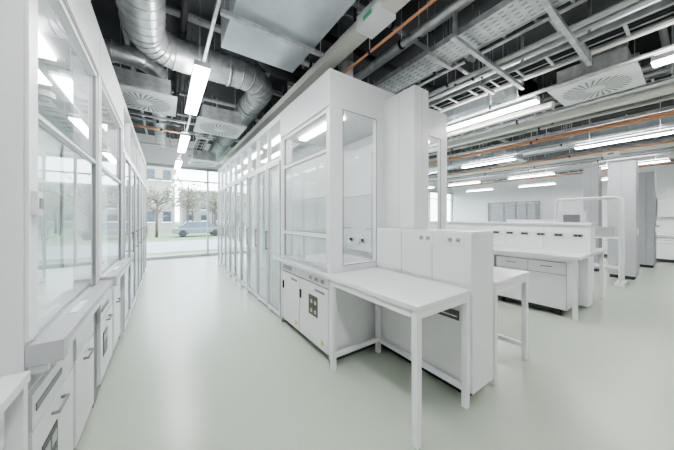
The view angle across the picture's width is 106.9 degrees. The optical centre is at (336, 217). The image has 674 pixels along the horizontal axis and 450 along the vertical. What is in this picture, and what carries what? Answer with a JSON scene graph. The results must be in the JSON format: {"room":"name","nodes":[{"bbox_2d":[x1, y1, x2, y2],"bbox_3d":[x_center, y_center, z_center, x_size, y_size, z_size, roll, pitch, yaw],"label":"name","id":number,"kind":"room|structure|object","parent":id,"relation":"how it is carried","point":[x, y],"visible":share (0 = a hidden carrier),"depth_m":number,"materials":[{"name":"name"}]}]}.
{"room":"laboratory","nodes":[
{"label":"laboratory","id":0,"kind":"room"},
{"bbox_2d":[102,163,106,264],"bbox_3d":[-2.847,-0.700,1.501,0.150,4.300,15.700,0,0,-35],"label":"wall","id":1,"kind":"structure","parent":0,"point":[104,177],"depth_m":7.12,"materials":[{"name":"white paint"}]},
{"bbox_2d":[136,133,451,192],"bbox_3d":[0.708,-2.375,13.596,19.720,0.950,0.200,0,0,-35],"label":"wall","id":2,"kind":"structure","parent":0,"point":[151,153],"depth_m":8.87,"materials":[{"name":"white paint"}]},
{"bbox_2d":[146,162,452,259],"bbox_3d":[0.739,-0.225,13.551,19.420,3.350,0.150,0,0,-35],"label":"window","id":3,"kind":"structure","parent":2,"relation":"in","point":[208,170],"depth_m":9.54,"materials":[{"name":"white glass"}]},
{"bbox_2d":[73,253,673,449],"bbox_3d":[5.214,1.550,7.047,19.820,0.200,16.100,0,0,-35],"label":"floor","id":4,"kind":"structure","parent":0,"point":[200,362],"depth_m":2.19,"materials":[{"name":"grey plastic"}]},
{"bbox_2d":[0,370,30,449],"bbox_3d":[-0.783,1.000,-0.432,0.980,0.900,2.575,0,0,-35],"label":"bench","id":5,"kind":"object","parent":4,"relation":"on","point":[11,386],"visible":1,"depth_m":0.83,"materials":[{"name":"laminate"}]},
{"bbox_2d":[0,0,113,449],"bbox_3d":[-1.848,-0.015,1.195,1.050,2.930,1.297,0,0,-35],"label":"fume hood","id":6,"kind":"object","parent":4,"relation":"on","point":[50,336],"visible":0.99,"depth_m":1.06,"materials":[{"name":"laminate"}]},
{"bbox_2d":[38,31,131,401],"bbox_3d":[-2.582,-0.015,2.262,1.050,2.930,1.345,0,0,-35],"label":"fume hood","id":7,"kind":"object","parent":4,"relation":"on","point":[55,84],"visible":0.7,"depth_m":2.39,"materials":[{"name":"laminate"}]},
{"bbox_2d":[38,98,138,336],"bbox_3d":[-3.410,-0.015,3.422,1.000,2.930,1.495,0,0,-35],"label":"fume hood","id":8,"kind":"object","parent":4,"relation":"on","point":[49,235],"visible":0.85,"depth_m":3.48,"materials":[{"name":"white laminate"}]},
{"bbox_2d":[56,126,144,301],"bbox_3d":[-4.261,-0.015,4.658,1.000,2.930,1.495,0,0,-35],"label":"fume hood","id":9,"kind":"object","parent":4,"relation":"on","point":[66,155],"visible":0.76,"depth_m":4.14,"materials":[{"name":"white metal"}]},
{"bbox_2d":[102,151,147,279],"bbox_3d":[-5.111,-0.015,5.894,1.000,2.930,1.495,0,0,-35],"label":"fume hood","id":10,"kind":"object","parent":4,"relation":"on","point":[104,153],"visible":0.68,"depth_m":6.10,"materials":[{"name":"white metal"}]},
{"bbox_2d":[216,159,265,274],"bbox_3d":[-2.817,-0.015,7.253,1.000,2.930,1.695,0,0,-35],"label":"fume hood","id":11,"kind":"object","parent":4,"relation":"on","point":[223,192],"visible":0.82,"depth_m":7.02,"materials":[{"name":"white laminate"}]},
{"bbox_2d":[228,143,279,290],"bbox_3d":[-1.854,-0.015,5.853,1.000,2.930,1.695,0,0,-35],"label":"fume hood","id":12,"kind":"object","parent":4,"relation":"on","point":[241,157],"visible":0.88,"depth_m":5.83,"materials":[{"name":"white laminate"}]},
{"bbox_2d":[246,113,325,320],"bbox_3d":[-0.890,-0.015,4.452,1.000,2.930,1.695,0,0,-35],"label":"fume hood","id":13,"kind":"object","parent":4,"relation":"on","point":[309,177],"visible":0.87,"depth_m":4.43,"materials":[{"name":"white laminate"}]},
{"bbox_2d":[278,68,395,359],"bbox_3d":[-0.052,-0.015,3.233,1.000,2.930,1.254,0,0,-35],"label":"fume hood","id":14,"kind":"object","parent":4,"relation":"on","point":[341,113],"visible":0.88,"depth_m":2.84,"materials":[{"name":"white metal"}]},
{"bbox_2d":[338,6,353,76],"bbox_3d":[0.117,-2.167,3.358,0.216,1.363,0.216,0,0,-35],"label":"duct","id":15,"kind":"object","parent":14,"relation":"on","point":[346,21],"visible":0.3,"depth_m":3.27,"materials":[{"name":"metal"}]},
{"bbox_2d":[326,267,471,449],"bbox_3d":[0.462,1.000,2.169,0.650,0.900,1.070,0,0,-35],"label":"lab table","id":16,"kind":"object","parent":4,"relation":"on","point":[416,298],"visible":1,"depth_m":1.91,"materials":[{"name":"white metal"}]},
{"bbox_2d":[377,227,492,395],"bbox_3d":[0.881,0.780,2.463,0.366,1.340,1.060,0,0,-35],"label":"cabinet","id":17,"kind":"object","parent":4,"relation":"on","point":[459,258],"visible":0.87,"depth_m":2.12,"materials":[{"name":"white metal"}]},
{"bbox_2d":[428,108,446,228],"bbox_3d":[0.863,-0.015,3.862,1.000,2.930,1.254,0,0,-35],"label":"fume hood","id":18,"kind":"object","parent":4,"relation":"on","point":[437,121],"visible":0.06,"depth_m":3.54,"materials":[{"name":"white metal"}]},
{"bbox_2d":[490,266,529,385],"bbox_3d":[1.364,1.000,2.790,0.750,0.900,1.070,0,0,-35],"label":"lab table","id":19,"kind":"object","parent":4,"relation":"on","point":[503,278],"visible":0.31,"depth_m":2.48,"materials":[{"name":"white metal"}]},
{"bbox_2d":[488,201,539,221],"bbox_3d":[10.360,0.250,14.811,0.100,2.400,2.660,0,0,-35],"label":"glass wall","id":20,"kind":"structure","parent":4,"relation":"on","point":[523,210],"depth_m":14.70,"materials":[{"name":"clear glass"}]},
{"bbox_2d":[428,221,606,320],"bbox_3d":[2.377,0.765,6.460,1.800,1.370,6.050,0,0,-35],"label":"lab bench","id":21,"kind":"object","parent":4,"relation":"on","point":[558,257],"visible":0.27,"depth_m":4.02,"materials":[{"name":"laminate"}]},
{"bbox_2d":[507,220,673,261],"bbox_3d":[10.408,0.765,10.013,1.700,1.370,6.300,0,0,-35],"label":"lab bench","id":22,"kind":"object","parent":4,"relation":"on","point":[664,228],"visible":0.1,"depth_m":8.33,"materials":[{"name":"laminate"}]},
{"bbox_2d":[555,196,627,286],"bbox_3d":[5.885,0.487,5.869,0.490,1.925,1.200,0,0,-35],"label":"trolley","id":23,"kind":"object","parent":4,"relation":"on","point":[564,216],"visible":0.7,"depth_m":5.52,"materials":[{"name":"white metal"}]},
{"bbox_2d":[583,166,601,271],"bbox_3d":[7.112,0.025,6.949,0.404,2.850,0.312,0,0,-35],"label":"column","id":24,"kind":"structure","parent":4,"relation":"on","point":[592,176],"depth_m":6.83,"materials":[{"name":"paint"}]},
{"bbox_2d":[607,160,638,279],"bbox_3d":[6.992,0.050,6.108,0.454,2.800,0.462,0,0,-35],"label":"column","id":25,"kind":"structure","parent":4,"relation":"on","point":[622,177],"depth_m":5.94,"materials":[{"name":"paint"}]},
{"bbox_2d":[638,171,655,267],"bbox_3d":[9.254,0.050,7.452,0.504,2.800,0.312,0,0,-35],"label":"column","id":26,"kind":"structure","parent":4,"relation":"on","point":[646,181],"depth_m":7.31,"materials":[{"name":"paint"}]},
{"bbox_2d":[90,0,673,175],"bbox_3d":[5.214,-2.950,7.047,19.820,0.200,16.100,0,0,-35],"label":"ceiling","id":27,"kind":"structure","parent":0,"point":[106,13],"depth_m":4.16,"materials":[{"name":"concrete"}]},
{"bbox_2d":[115,0,147,134],"bbox_3d":[-2.213,-2.681,2.422,0.076,0.334,12.500,0,0,-35],"label":"pipe","id":28,"kind":"object","parent":27,"relation":"hanging from","point":[127,41],"visible":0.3,"depth_m":3.61,"materials":[{"name":"metal"}]},
{"bbox_2d":[103,39,166,147],"bbox_3d":[-4.387,-2.163,5.454,1.134,1.371,5.040,0,0,-35],"label":"ventilation duct","id":29,"kind":"object","parent":27,"relation":"hanging from","point":[119,53],"visible":0.44,"depth_m":3.56,"materials":[{"name":"metal"}]},
{"bbox_2d":[113,23,176,116],"bbox_3d":[-2.898,-2.289,3.772,0.800,1.118,0.800,0,0,-35],"label":"ceiling vent","id":30,"kind":"object","parent":27,"relation":"in","point":[140,91],"visible":0.79,"depth_m":3.60,"materials":[{"name":"metal"}]},
{"bbox_2d":[130,113,180,126],"bbox_3d":[-3.651,-2.311,4.468,1.450,1.075,0.056,0,0,-35],"label":"pipe","id":31,"kind":"object","parent":27,"relation":"hanging from","point":[133,117],"visible":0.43,"depth_m":4.65,"materials":[{"name":"metal"}]},
{"bbox_2d":[128,85,217,124],"bbox_3d":[-3.722,-2.464,5.233,2.400,0.768,0.041,0,0,-35],"label":"frame","id":32,"kind":"object","parent":27,"relation":"hanging from","point":[130,112],"visible":0.3,"depth_m":5.28,"materials":[{"name":"metal"}]},
{"bbox_2d":[139,121,206,151],"bbox_3d":[-5.082,-2.464,7.210,2.400,0.768,0.041,0,0,-35],"label":"frame","id":33,"kind":"object","parent":27,"relation":"hanging from","point":[169,145],"visible":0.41,"depth_m":7.31,"materials":[{"name":"metal"}]},
{"bbox_2d":[171,0,189,138],"bbox_3d":[-1.677,-2.676,2.791,0.096,0.344,12.500,0,0,-35],"label":"pipe","id":34,"kind":"object","parent":27,"relation":"hanging from","point":[184,3],"visible":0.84,"depth_m":3.39,"materials":[{"name":"metal"}]},
{"bbox_2d":[178,83,189,152],"bbox_3d":[-3.489,-2.249,5.671,0.160,1.198,1.500,0,0,-35],"label":"linear pendant light","id":35,"kind":"object","parent":27,"relation":"hanging from","point":[184,137],"visible":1,"depth_m":5.26,"materials":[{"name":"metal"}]},
{"bbox_2d":[132,121,239,141],"bbox_3d":[-0.652,-2.721,10.475,13.200,0.253,0.116,0,0,-35],"label":"pipe","id":36,"kind":"object","parent":27,"relation":"hanging from","point":[136,123],"visible":0.06,"depth_m":7.59,"materials":[{"name":"metal"}]},
{"bbox_2d":[116,0,272,158],"bbox_3d":[-1.508,-2.429,2.952,1.830,0.837,12.642,0,0,-22],"label":"ventilation duct","id":37,"kind":"object","parent":27,"relation":"hanging from","point":[143,22],"visible":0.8,"depth_m":3.37,"materials":[{"name":"metal"}]},
{"bbox_2d":[185,29,210,114],"bbox_3d":[-1.902,-2.249,3.365,0.160,1.198,1.500,0,0,-35],"label":"linear pendant light","id":38,"kind":"object","parent":27,"relation":"hanging from","point":[200,70],"visible":0.92,"depth_m":3.11,"materials":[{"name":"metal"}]},
{"bbox_2d":[179,0,220,158],"bbox_3d":[-1.650,-2.409,3.113,0.030,0.878,13.000,0,0,-35],"label":"track","id":39,"kind":"object","parent":27,"relation":"hanging from","point":[218,2],"visible":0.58,"depth_m":2.72,"materials":[{"name":"metal"}]},
{"bbox_2d":[188,95,212,160],"bbox_3d":[-3.755,-2.328,6.763,0.360,1.040,3.600,0,0,-35],"label":"cable tray","id":40,"kind":"object","parent":27,"relation":"hanging from","point":[198,136],"visible":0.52,"depth_m":6.12,"materials":[{"name":"metal"}]},
{"bbox_2d":[188,118,218,166],"bbox_3d":[-3.793,-2.189,7.101,0.700,1.318,0.700,0,0,-35],"label":"ceiling vent","id":41,"kind":"object","parent":27,"relation":"in","point":[202,158],"visible":0.97,"depth_m":6.92,"materials":[{"name":"metal"}]},
{"bbox_2d":[193,88,246,138],"bbox_3d":[-2.219,-2.249,4.725,0.800,1.198,0.800,0,0,-35],"label":"ceiling vent","id":42,"kind":"object","parent":27,"relation":"in","point":[211,120],"visible":0.98,"depth_m":4.53,"materials":[{"name":"metal"}]},
{"bbox_2d":[257,60,306,82],"bbox_3d":[-0.645,-2.424,3.582,0.469,0.848,1.352,0,0,37],"label":"flexible duct","id":43,"kind":"object","parent":27,"relation":"hanging from","point":[293,77],"visible":0.25,"depth_m":3.54,"materials":[{"name":"metal"}]},
{"bbox_2d":[220,0,355,72],"bbox_3d":[0.489,-2.314,0.913,1.040,1.068,4.950,0,0,-35],"label":"ventilation duct","id":44,"kind":"object","parent":27,"relation":"hanging from","point":[281,34],"visible":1,"depth_m":2.42,"materials":[{"name":"metal"}]},
{"bbox_2d":[171,89,436,155],"bbox_3d":[0.935,-2.716,8.169,13.200,0.264,0.096,0,0,-35],"label":"pipe","id":45,"kind":"object","parent":27,"relation":"hanging from","point":[172,90],"visible":0.02,"depth_m":5.61,"materials":[{"name":"metal"}]},
{"bbox_2d":[220,0,409,164],"bbox_3d":[-0.734,-2.324,3.925,0.260,1.048,11.300,0,0,-35],"label":"pipe","id":46,"kind":"object","parent":27,"relation":"hanging from","point":[377,15],"visible":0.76,"depth_m":2.75,"materials":[{"name":"metal"}]},
{"bbox_2d":[166,4,509,142],"bbox_3d":[2.238,-2.746,6.274,13.200,0.203,0.116,0,0,-35],"label":"pipe","id":47,"kind":"object","parent":27,"relation":"hanging from","point":[171,10],"visible":0.13,"depth_m":3.41,"materials":[{"name":"metal"}]},
{"bbox_2d":[256,0,435,123],"bbox_3d":[-1.351,-2.299,5.139,0.044,1.099,8.000,0,0,-35],"label":"copper pipe","id":48,"kind":"object","parent":27,"relation":"hanging from","point":[429,3],"visible":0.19,"depth_m":2.42,"materials":[{"name":"metal"}]},
{"bbox_2d":[323,33,437,90],"bbox_3d":[1.044,-2.721,4.481,9.200,0.253,0.116,0,0,-35],"label":"pipe","id":49,"kind":"object","parent":27,"relation":"hanging from","point":[328,37],"visible":0.23,"depth_m":4.09,"materials":[{"name":"metal"}]},
{"bbox_2d":[352,1,469,74],"bbox_3d":[2.540,-2.691,4.600,6.600,0.314,0.076,0,0,-35],"label":"pipe","id":50,"kind":"object","parent":27,"relation":"hanging from","point":[391,26],"visible":0.3,"depth_m":3.47,"materials":[{"name":"metal"}]},
{"bbox_2d":[353,0,469,79],"bbox_3d":[0.053,-2.424,3.981,0.106,0.848,12.500,0,0,-35],"label":"pipe","id":51,"kind":"object","parent":27,"relation":"hanging from","point":[453,5],"visible":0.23,"depth_m":2.79,"materials":[{"name":"metal"}]},
{"bbox_2d":[359,0,472,79],"bbox_3d":[0.316,-2.551,4.163,0.096,0.594,12.500,0,0,-35],"label":"pipe","id":52,"kind":"object","parent":27,"relation":"hanging from","point":[419,37],"visible":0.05,"depth_m":3.13,"materials":[{"name":"metal"}]},
{"bbox_2d":[361,0,474,79],"bbox_3d":[0.465,-2.621,4.265,0.116,0.453,12.500,0,0,-35],"label":"pipe","id":53,"kind":"object","parent":27,"relation":"hanging from","point":[473,0],"visible":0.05,"depth_m":3.33,"materials":[{"name":"metal"}]},
{"bbox_2d":[372,0,564,93],"bbox_3d":[0.315,-2.328,4.174,0.470,1.040,12.520,0,0,-35],"label":"cable tray","id":54,"kind":"object","parent":27,"relation":"hanging from","point":[506,15],"visible":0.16,"depth_m":2.61,"materials":[{"name":"metal"}]},
{"bbox_2d":[394,0,569,93],"bbox_3d":[0.588,-2.383,4.350,0.066,0.929,12.500,0,0,-35],"label":"pipe","id":55,"kind":"object","parent":27,"relation":"hanging from","point":[565,1],"visible":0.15,"depth_m":2.76,"materials":[{"name":"metal"}]},
{"bbox_2d":[450,10,524,89],"bbox_3d":[1.827,-2.299,2.920,1.720,1.098,0.041,0,0,-35],"label":"frame","id":56,"kind":"object","parent":27,"relation":"hanging from","point":[454,37],"visible":0.85,"depth_m":2.76,"materials":[{"name":"metal"}]},
{"bbox_2d":[397,0,579,93],"bbox_3d":[0.794,-2.468,4.491,0.420,0.760,12.500,0,0,-35],"label":"cable tray","id":57,"kind":"object","parent":27,"relation":"hanging from","point":[470,57],"visible":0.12,"depth_m":3.04,"materials":[{"name":"metal"}]},
{"bbox_2d":[461,156,515,167],"bbox_3d":[4.576,-2.249,7.639,0.160,1.198,1.500,0,0,-35],"label":"linear pendant light","id":58,"kind":"object","parent":27,"relation":"hanging from","point":[512,157],"visible":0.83,"depth_m":7.52,"materials":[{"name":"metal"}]},
{"bbox_2d":[425,48,554,137],"bbox_3d":[0.830,-2.224,6.944,0.200,1.248,8.100,0,0,-35],"label":"linear pendant light","id":59,"kind":"object","parent":27,"relation":"hanging from","point":[506,117],"visible":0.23,"depth_m":4.10,"materials":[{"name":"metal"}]},
{"bbox_2d":[442,79,538,131],"bbox_3d":[1.128,-2.414,7.579,1.150,0.868,7.810,0,0,-35],"label":"ventilation duct","id":60,"kind":"object","parent":27,"relation":"hanging from","point":[530,85],"visible":0.08,"depth_m":4.54,"materials":[{"name":"metal"}]},
{"bbox_2d":[447,37,539,130],"bbox_3d":[2.422,-2.249,4.154,0.160,1.198,1.500,0,0,-35],"label":"linear pendant light","id":61,"kind":"object","parent":27,"relation":"hanging from","point":[535,99],"visible":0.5,"depth_m":3.93,"materials":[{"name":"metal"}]},
{"bbox_2d":[418,0,587,86],"bbox_3d":[1.247,-2.596,4.803,0.116,0.503,12.500,0,0,-35],"label":"pipe","id":62,"kind":"object","parent":27,"relation":"hanging from","point":[580,1],"visible":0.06,"depth_m":3.24,"materials":[{"name":"metal"}]},
{"bbox_2d":[494,137,526,164],"bbox_3d":[5.405,-2.289,7.846,0.700,1.118,0.700,0,0,-35],"label":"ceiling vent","id":63,"kind":"object","parent":27,"relation":"in","point":[519,157],"visible":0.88,"depth_m":7.69,"materials":[{"name":"metal"}]},
{"bbox_2d":[428,0,634,95],"bbox_3d":[0.835,-2.336,4.520,0.056,1.025,12.500,0,0,-35],"label":"pipe","id":64,"kind":"object","parent":27,"relation":"hanging from","point":[624,2],"visible":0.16,"depth_m":2.64,"materials":[{"name":"metal"}]},
{"bbox_2d":[428,0,639,96],"bbox_3d":[1.000,-2.381,4.633,0.076,0.934,12.500,0,0,-35],"label":"pipe","id":65,"kind":"object","parent":27,"relation":"hanging from","point":[635,1],"visible":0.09,"depth_m":2.76,"materials":[{"name":"metal"}]},
{"bbox_2d":[428,0,652,100],"bbox_3d":[1.412,-2.491,4.916,0.076,0.714,12.500,0,0,-35],"label":"pipe","id":66,"kind":"object","parent":27,"relation":"hanging from","point":[641,2],"visible":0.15,"depth_m":3.08,"materials":[{"name":"metal"}]},
{"bbox_2d":[428,0,661,102],"bbox_3d":[1.659,-2.551,5.087,0.096,0.594,12.500,0,0,-35],"label":"pipe","id":67,"kind":"object","parent":27,"relation":"hanging from","point":[653,1],"visible":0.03,"depth_m":3.26,"materials":[{"name":"metal"}]},
{"bbox_2d":[428,0,673,111],"bbox_3d":[1.247,-2.328,4.803,0.420,1.040,12.500,0,0,-35],"label":"cable tray","id":68,"kind":"object","parent":27,"relation":"hanging from","point":[661,12],"visible":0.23,"depth_m":2.80,"materials":[{"name":"metal"}]},
{"bbox_2d":[428,24,673,152],"bbox_3d":[2.751,-2.309,6.323,0.270,1.078,11.300,0,0,-35],"label":"pipe","id":69,"kind":"object","parent":27,"relation":"hanging from","point":[665,89],"visible":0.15,"depth_m":4.26,"materials":[{"name":"metal"}]},
{"bbox_2d":[428,105,673,170],"bbox_3d":[5.925,-2.439,8.325,1.000,0.818,11.000,0,0,-35],"label":"ventilation duct","id":70,"kind":"object","parent":27,"relation":"hanging from","point":[669,119],"visible":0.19,"depth_m":6.87,"materials":[{"name":"metal"}]},
{"bbox_2d":[428,135,673,180],"bbox_3d":[6.334,-2.284,8.789,0.260,1.128,11.300,0,0,-35],"label":"cable trunking","id":71,"kind":"object","parent":27,"relation":"hanging from","point":[613,153],"visible":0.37,"depth_m":7.50,"materials":[{"name":"metal"}]},
{"bbox_2d":[428,106,673,161],"bbox_3d":[4.475,-2.378,7.036,0.470,0.940,12.520,0,0,-35],"label":"cable tray","id":72,"kind":"object","parent":27,"relation":"hanging from","point":[669,108],"visible":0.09,"depth_m":5.58,"materials":[{"name":"metal"}]},
{"bbox_2d":[428,95,673,155],"bbox_3d":[3.719,-2.381,6.503,0.076,0.934,12.500,0,0,-35],"label":"pipe","id":73,"kind":"object","parent":27,"relation":"hanging from","point":[672,96],"visible":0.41,"depth_m":5.00,"materials":[{"name":"metal"}]},
{"bbox_2d":[428,112,673,164],"bbox_3d":[3.348,-2.194,6.248,0.064,1.308,12.500,0,0,-35],"label":"copper pipe","id":74,"kind":"object","parent":27,"relation":"hanging from","point":[671,113],"visible":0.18,"depth_m":4.70,"materials":[{"name":"metal"}]},
{"bbox_2d":[428,145,673,182],"bbox_3d":[8.868,-2.467,10.046,0.136,0.763,12.500,0,0,-35],"label":"pipe","id":75,"kind":"object","parent":27,"relation":"hanging from","point":[668,148],"visible":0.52,"depth_m":9.69,"materials":[{"name":"metal"}]},
{"bbox_2d":[428,150,673,183],"bbox_3d":[8.291,-2.376,9.649,0.096,0.944,12.500,0,0,-35],"label":"pipe","id":76,"kind":"object","parent":27,"relation":"hanging from","point":[671,151],"visible":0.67,"depth_m":9.15,"materials":[{"name":"metal"}]},
{"bbox_2d":[428,123,673,169],"bbox_3d":[4.996,-2.333,7.382,0.066,1.029,12.500,0,0,-35],"label":"pipe","id":77,"kind":"object","parent":27,"relation":"hanging from","point":[667,125],"visible":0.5,"depth_m":6.21,"materials":[{"name":"metal"}]},
{"bbox_2d":[428,123,673,178],"bbox_3d":[5.572,-2.234,7.779,0.064,1.228,12.500,0,0,-35],"label":"copper pipe","id":78,"kind":"object","parent":27,"relation":"hanging from","point":[671,141],"visible":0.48,"depth_m":6.75,"materials":[{"name":"metal"}]},
{"bbox_2d":[428,110,673,162],"bbox_3d":[3.612,-2.256,6.430,0.056,1.185,12.500,0,0,-35],"label":"copper pipe","id":79,"kind":"object","parent":27,"relation":"hanging from","point":[670,111],"visible":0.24,"depth_m":4.90,"materials":[{"name":"metal"}]},
{"bbox_2d":[428,93,673,153],"bbox_3d":[4.460,-2.521,7.014,0.116,0.653,12.500,0,0,-35],"label":"pipe","id":80,"kind":"object","parent":27,"relation":"hanging from","point":[672,93],"visible":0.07,"depth_m":5.62,"materials":[{"name":"metal"}]},
{"bbox_2d":[428,138,673,177],"bbox_3d":[7.056,-2.378,8.799,0.520,0.940,12.500,0,0,-35],"label":"cable tray","id":81,"kind":"object","parent":27,"relation":"hanging from","point":[673,138],"visible":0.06,"depth_m":7.78,"materials":[{"name":"metal"}]},
{"bbox_2d":[428,137,673,176],"bbox_3d":[7.550,-2.467,9.139,0.136,0.763,12.500,0,0,-35],"label":"pipe","id":82,"kind":"object","parent":27,"relation":"hanging from","point":[669,137],"visible":0.2,"depth_m":8.19,"materials":[{"name":"metal"}]},
{"bbox_2d":[428,162,673,189],"bbox_3d":[8.538,-2.233,9.819,0.068,1.230,12.500,0,0,-35],"label":"copper pipe","id":83,"kind":"object","parent":27,"relation":"hanging from","point":[672,162],"visible":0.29,"depth_m":10.06,"materials":[{"name":"metal"}]},
{"bbox_2d":[434,142,673,187],"bbox_3d":[9.527,-2.353,10.499,0.520,0.990,12.500,0,0,-35],"label":"cable tray","id":84,"kind":"object","parent":27,"relation":"hanging from","point":[671,159],"visible":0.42,"depth_m":10.93,"materials":[{"name":"metal"}]},
{"bbox_2d":[438,19,673,112],"bbox_3d":[1.849,-2.458,5.217,0.066,0.779,12.500,0,0,-35],"label":"pipe","id":85,"kind":"object","parent":27,"relation":"hanging from","point":[671,22],"visible":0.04,"depth_m":3.32,"materials":[{"name":"metal"}]},
{"bbox_2d":[447,71,671,139],"bbox_3d":[3.307,-2.453,6.220,0.520,0.790,12.500,0,0,-35],"label":"cable tray","id":86,"kind":"object","parent":27,"relation":"hanging from","point":[667,75],"visible":0.06,"depth_m":4.75,"materials":[{"name":"metal"}]},
{"bbox_2d":[447,44,673,123],"bbox_3d":[1.882,-2.331,5.239,0.076,1.034,12.500,0,0,-35],"label":"pipe","id":87,"kind":"object","parent":27,"relation":"hanging from","point":[669,47],"visible":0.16,"depth_m":3.31,"materials":[{"name":"metal"}]},
{"bbox_2d":[447,77,673,142],"bbox_3d":[2.771,-2.329,5.852,0.086,1.039,12.500,0,0,-35],"label":"pipe","id":88,"kind":"object","parent":27,"relation":"hanging from","point":[669,80],"visible":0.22,"depth_m":4.12,"materials":[{"name":"metal"}]},
{"bbox_2d":[538,0,591,65],"bbox_3d":[2.195,-2.299,2.385,1.720,1.098,0.041,0,0,-35],"label":"frame","id":89,"kind":"object","parent":27,"relation":"hanging from","point":[547,5],"visible":1,"depth_m":2.41,"materials":[{"name":"metal"}]},
{"bbox_2d":[547,46,645,106],"bbox_3d":[3.679,-2.339,3.563,0.850,1.018,0.850,0,0,-35],"label":"ceiling vent","id":90,"kind":"object","parent":27,"relation":"in","point":[628,76],"visible":0.88,"depth_m":3.42,"materials":[{"name":"metal"}]},
{"bbox_2d":[539,62,671,104],"bbox_3d":[3.307,-2.571,6.220,0.116,0.553,12.500,0,0,-35],"label":"pipe","id":91,"kind":"object","parent":27,"relation":"hanging from","point":[647,68],"visible":0.02,"depth_m":3.93,"materials":[{"name":"metal"}]},
{"bbox_2d":[555,66,673,104],"bbox_3d":[3.002,-2.456,6.010,0.076,0.784,12.500,0,0,-35],"label":"pipe","id":92,"kind":"object","parent":27,"relation":"hanging from","point":[669,69],"visible":0.02,"depth_m":3.61,"materials":[{"name":"metal"}]},
{"bbox_2d":[592,39,651,110],"bbox_3d":[5.514,-2.654,4.777,3.500,0.388,0.580,0,0,-35],"label":"ventilation duct","id":93,"kind":"object","parent":27,"relation":"hanging from","point":[632,51],"visible":0.12,"depth_m":3.81,"materials":[{"name":"metal"}]},
{"bbox_2d":[574,102,673,148],"bbox_3d":[6.135,-2.249,5.374,0.160,1.198,1.500,0,0,-35],"label":"linear pendant light","id":94,"kind":"object","parent":27,"relation":"hanging from","point":[660,132],"visible":0.79,"depth_m":5.25,"materials":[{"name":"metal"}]},
{"bbox_2d":[600,158,669,168],"bbox_3d":[9.178,-2.249,7.832,0.160,1.198,1.500,0,0,-35],"label":"linear pendant light","id":95,"kind":"object","parent":27,"relation":"hanging from","point":[663,159],"visible":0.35,"depth_m":7.44,"materials":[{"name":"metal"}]},
{"bbox_2d":[651,49,673,67],"bbox_3d":[3.839,-2.249,2.095,0.160,1.198,1.500,0,0,-35],"label":"linear pendant light","id":96,"kind":"object","parent":27,"relation":"hanging from","point":[666,57],"visible":1,"depth_m":2.62,"materials":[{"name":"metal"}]},
{"bbox_2d":[658,27,671,67],"bbox_3d":[5.391,-2.726,4.073,10.500,0.244,0.096,0,0,-35],"label":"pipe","id":97,"kind":"object","parent":27,"relation":"hanging from","point":[663,33],"visible":0.1,"depth_m":3.63,"materials":[{"name":"metal"}]},
{"bbox_2d":[384,85,427,227],"bbox_3d":[0.759,-0.622,2.768,0.232,1.455,0.424,0,0,-35],"label":"column","id":98,"kind":"structure","parent":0,"point":[405,112],"depth_m":2.64,"materials":[{"name":"white paint"}]},
{"bbox_2d":[452,153,673,221],"bbox_3d":[13.276,-0.700,12.593,0.150,4.300,15.700,0,0,-35],"label":"wall","id":99,"kind":"structure","parent":0,"point":[473,205],"depth_m":14.39,"materials":[{"name":"white paint"}]},
{"bbox_2d":[602,198,673,216],"bbox_3d":[14.303,-0.450,10.599,0.413,0.800,4.450,0,0,-35],"label":"upper cabinet","id":100,"kind":"object","parent":99,"relation":"attached to","point":[665,205],"visible":0.29,"depth_m":10.70,"materials":[{"name":"white laminate"}]},
{"label":"outside","id":101,"kind":"structure","parent":0,"visible":0},
{"bbox_2d":[147,222,245,256],"bbox_3d":[-38.703,1.825,65.076,130.000,0.250,128.900,0,0,-35],"label":"lawn","id":102,"kind":"structure","parent":101,"point":[163,235],"depth_m":21.80,"materials":[{"name":"green plant"}]},
{"bbox_2d":[146,166,176,229],"bbox_3d":[-34.437,-3.125,36.998,17.800,9.650,12.600,0,0,-35],"label":"apartment building","id":103,"kind":"structure","parent":102,"relation":"on","point":[164,223],"depth_m":36.02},
{"bbox_2d":[146,179,187,236],"bbox_3d":[-16.049,-0.825,21.788,4.696,5.049,4.330,0,0,-15],"label":"street tree","id":104,"kind":"object","parent":102,"relation":"on","point":[155,210],"visible":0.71,"depth_m":21.89,"materials":[{"name":"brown plant"}]},
{"bbox_2d":[164,176,205,233],"bbox_3d":[-16.221,-1.418,26.500,3.240,6.235,3.581,0,0,3],"label":"street tree","id":105,"kind":"object","parent":102,"relation":"on","point":[188,193],"visible":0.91,"depth_m":26.64,"materials":[{"name":"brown plant"}]},
{"bbox_2d":[174,185,209,221],"bbox_3d":[-19.222,-1.255,32.880,4.021,5.909,4.428,0,0,-14],"label":"street tree","id":106,"kind":"object","parent":102,"relation":"on","point":[198,196],"visible":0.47,"depth_m":32.93,"materials":[{"name":"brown plant"}]},
{"bbox_2d":[172,222,217,236],"bbox_3d":[-12.992,1.010,23.471,4.200,1.320,1.720,0,0,-35],"label":"parked car","id":107,"kind":"object","parent":102,"relation":"on","point":[187,227],"visible":0.86,"depth_m":22.63,"materials":[{"name":"paint"}]},
{"bbox_2d":[189,183,233,225],"bbox_3d":[-12.240,-0.856,25.546,4.476,5.112,3.890,0,0,21],"label":"street tree","id":108,"kind":"object","parent":102,"relation":"on","point":[215,202],"visible":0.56,"depth_m":25.12,"materials":[{"name":"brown plant"}]},
{"bbox_2d":[178,189,245,225],"bbox_3d":[-16.144,-2.125,70.218,47.600,7.650,14.600,0,0,-35],"label":"apartment building","id":109,"kind":"structure","parent":102,"relation":"on","point":[200,215],"depth_m":53.15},
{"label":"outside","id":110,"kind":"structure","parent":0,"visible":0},
{"bbox_2d":[147,238,245,253],"bbox_3d":[-6.197,1.685,17.828,130.000,0.030,7.000,0,0,-35],"label":"road","id":111,"kind":"structure","parent":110,"point":[187,245],"depth_m":14.65,"materials":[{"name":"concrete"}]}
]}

